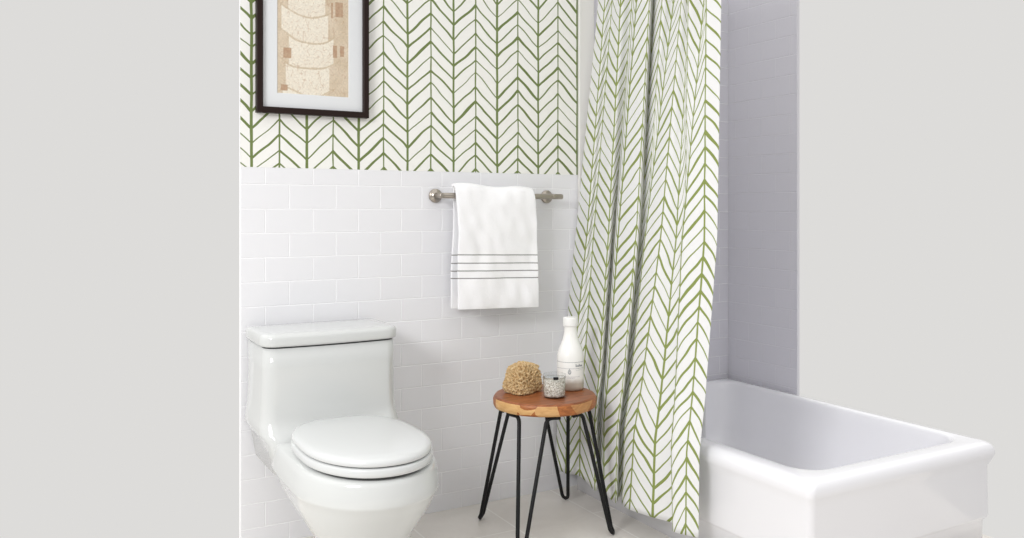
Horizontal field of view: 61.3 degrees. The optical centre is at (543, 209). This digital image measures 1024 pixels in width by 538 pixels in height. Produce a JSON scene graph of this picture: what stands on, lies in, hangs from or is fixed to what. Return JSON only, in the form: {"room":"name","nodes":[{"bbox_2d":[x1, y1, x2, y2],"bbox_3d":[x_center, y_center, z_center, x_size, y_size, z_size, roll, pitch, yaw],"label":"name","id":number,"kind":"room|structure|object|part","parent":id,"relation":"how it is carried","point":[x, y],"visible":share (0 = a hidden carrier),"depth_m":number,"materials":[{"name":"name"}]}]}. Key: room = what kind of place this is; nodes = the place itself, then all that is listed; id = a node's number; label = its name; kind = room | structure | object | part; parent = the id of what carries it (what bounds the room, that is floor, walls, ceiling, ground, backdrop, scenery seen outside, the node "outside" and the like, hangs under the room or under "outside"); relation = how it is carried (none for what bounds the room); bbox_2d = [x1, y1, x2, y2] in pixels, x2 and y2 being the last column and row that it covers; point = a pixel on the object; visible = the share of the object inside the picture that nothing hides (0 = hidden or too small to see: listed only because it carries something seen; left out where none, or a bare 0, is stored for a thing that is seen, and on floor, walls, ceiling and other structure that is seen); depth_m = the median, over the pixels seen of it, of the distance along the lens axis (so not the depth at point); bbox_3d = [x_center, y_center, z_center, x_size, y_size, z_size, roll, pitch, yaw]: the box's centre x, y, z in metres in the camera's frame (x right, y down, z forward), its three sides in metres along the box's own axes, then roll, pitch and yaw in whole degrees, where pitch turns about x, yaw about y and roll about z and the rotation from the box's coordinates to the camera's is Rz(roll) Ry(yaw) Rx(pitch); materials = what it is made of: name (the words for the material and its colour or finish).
{"room":"bathroom","nodes":[
{"label":"bathroom","id":0,"kind":"room"},
{"bbox_2d":[239,0,727,537],"bbox_3d":[-0.076,-0.159,3.236,2.043,2.450,0.016,0,0,-31],"label":"wall","id":1,"kind":"structure","parent":0,"point":[338,219],"depth_m":3.04,"materials":[{"name":"white tile"}]},
{"bbox_2d":[255,0,368,118],"bbox_3d":[-0.749,-0.606,2.814,0.365,0.596,0.026,0,0,-31],"label":"framed picture","id":2,"kind":"object","parent":1,"relation":"attached to","point":[312,56],"visible":1,"depth_m":2.81,"materials":[{"name":"black"}]},
{"bbox_2d":[277,0,347,96],"bbox_3d":[-0.751,-0.606,2.817,0.236,0.467,0.001,0,0,-30],"label":"art print","id":3,"kind":"object","parent":2,"relation":"attached to","point":[312,35],"depth_m":2.82,"materials":[{"name":"paper"}]},
{"bbox_2d":[429,189,562,202],"bbox_3d":[-0.166,-0.050,3.135,0.518,0.049,0.065,0,0,-31],"label":"towel bar","id":4,"kind":"object","parent":1,"relation":"attached to","point":[435,195],"visible":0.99,"depth_m":3.04,"materials":[{"name":"silver metal"}]},
{"bbox_2d":[451,183,538,309],"bbox_3d":[-0.176,0.130,3.093,0.326,0.450,0.086,0,0,-31],"label":"hand towel","id":5,"kind":"object","parent":4,"relation":"hanging from","point":[494,256],"visible":1,"depth_m":3.06,"materials":[{"name":"white fabric"}]},
{"bbox_2d":[578,0,593,205],"bbox_3d":[0.164,-0.159,3.361,0.070,2.450,0.014,0,0,-31],"label":"trim","id":6,"kind":"structure","parent":1,"relation":"attached to","point":[585,7],"depth_m":3.35,"materials":[{"name":"white paint"}]},
{"bbox_3d":[0.512,-0.954,2.819,0.064,0.064,1.299,0,0,-30],"label":"curtain rod","id":7,"kind":"object","parent":1,"relation":"attached to","visible":0},
{"bbox_2d":[556,0,720,537],"bbox_3d":[0.322,0.004,2.969,0.234,1.949,0.815,0,0,-31],"label":"shower curtain","id":8,"kind":"object","parent":7,"relation":"hanging from","point":[642,285],"visible":0.94,"depth_m":2.87,"materials":[{"name":"fabric"}]},
{"bbox_2d":[304,485,992,537],"bbox_3d":[0.254,1.091,1.624,3.286,0.050,3.300,0,0,-31],"label":"floor","id":9,"kind":"structure","parent":0,"point":[581,515],"depth_m":2.96,"materials":[{"name":"grey tile"}]},
{"bbox_2d":[245,318,438,537],"bbox_3d":[-0.561,0.714,2.482,0.426,0.704,0.766,0,0,-31],"label":"toilet","id":10,"kind":"object","parent":9,"relation":"on","point":[321,415],"visible":1,"depth_m":2.49,"materials":[{"name":"white ceramic"}]},
{"bbox_3d":[-0.691,0.382,2.701,0.420,0.040,0.256,0,0,-30],"label":"tank lid","id":11,"kind":"part","parent":10,"relation":"part of","materials":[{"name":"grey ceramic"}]},
{"bbox_3d":[-0.683,0.586,2.688,0.426,0.360,0.287,0,0,-30],"label":"tank","id":12,"kind":"part","parent":10,"relation":"part of","materials":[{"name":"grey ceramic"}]},
{"bbox_3d":[-0.557,0.871,2.475,0.389,0.391,0.750,0,0,-30],"label":"bowl","id":13,"kind":"part","parent":10,"relation":"part of","materials":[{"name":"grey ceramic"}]},
{"bbox_3d":[-0.499,0.654,2.377,0.343,0.024,0.513,0,0,-30],"label":"seat","id":14,"kind":"part","parent":10,"relation":"part of","materials":[{"name":"white plastic"}]},
{"bbox_3d":[-0.499,0.626,2.377,0.339,0.026,0.509,0,0,-30],"label":"lid","id":15,"kind":"part","parent":10,"relation":"part of","materials":[{"name":"white plastic"}]},
{"bbox_2d":[478,384,614,537],"bbox_3d":[0.003,0.841,2.904,0.428,0.449,0.412,0,0,-31],"label":"stool","id":16,"kind":"object","parent":9,"relation":"on","point":[574,403],"visible":0.95,"depth_m":2.81,"materials":[{"name":"brown wood"}]},
{"bbox_3d":[-0.129,0.861,2.945,0.154,0.408,0.157,0,0,-30],"label":"leg","id":17,"kind":"part","parent":16,"relation":"part of","materials":[{"name":"black metal"}]},
{"bbox_2d":[502,361,541,394],"bbox_3d":[-0.071,0.565,2.926,0.104,0.101,0.130,0,0,39],"label":"sea sponge","id":18,"kind":"object","parent":16,"relation":"on","point":[521,377],"visible":1,"depth_m":2.89,"materials":[{"name":"beige"}]},
{"bbox_3d":[-0.051,0.861,2.707,0.176,0.408,0.169,0,0,16],"label":"leg","id":19,"kind":"part","parent":16,"relation":"part of","materials":[{"name":"black metal"}]},
{"bbox_3d":[0.005,0.636,2.896,0.347,0.040,0.346,0,0,-30],"label":"seat","id":20,"kind":"part","parent":16,"relation":"part of","materials":[{"name":"brown wood"}]},
{"bbox_2d":[543,371,565,398],"bbox_3d":[0.035,0.577,2.846,0.076,0.079,0.082,0,0,-31],"label":"glass jar","id":21,"kind":"object","parent":16,"relation":"on","point":[553,387],"visible":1,"depth_m":2.82,"materials":[{"name":"clear glass"}]},
{"bbox_3d":[0.057,0.861,3.093,0.176,0.408,0.183,0,0,15],"label":"leg","id":22,"kind":"part","parent":16,"relation":"part of","materials":[{"name":"black metal"}]},
{"bbox_2d":[557,316,583,390],"bbox_3d":[0.091,0.492,2.973,0.093,0.248,0.093,0,0,-31],"label":"bottle","id":23,"kind":"object","parent":16,"relation":"on","point":[570,355],"visible":0.97,"depth_m":2.94,"materials":[{"name":"white plastic"}]},
{"bbox_3d":[0.136,0.861,2.857,0.152,0.408,0.153,0,0,-30],"label":"leg","id":24,"kind":"part","parent":16,"relation":"part of","materials":[{"name":"black metal"}]},
{"bbox_2d":[577,379,994,537],"bbox_3d":[0.749,0.893,3.004,0.826,0.345,1.217,0,0,-31],"label":"bathtub","id":25,"kind":"object","parent":9,"relation":"on","point":[773,463],"visible":0.6,"depth_m":2.61,"materials":[{"name":"white ceramic"}]},
{"bbox_2d":[728,0,798,394],"bbox_3d":[0.902,-0.159,3.575,0.013,2.450,0.395,0,0,-31],"label":"wall","id":26,"kind":"structure","parent":0,"point":[763,35],"depth_m":3.55,"materials":[{"name":"white tile"}]}
]}

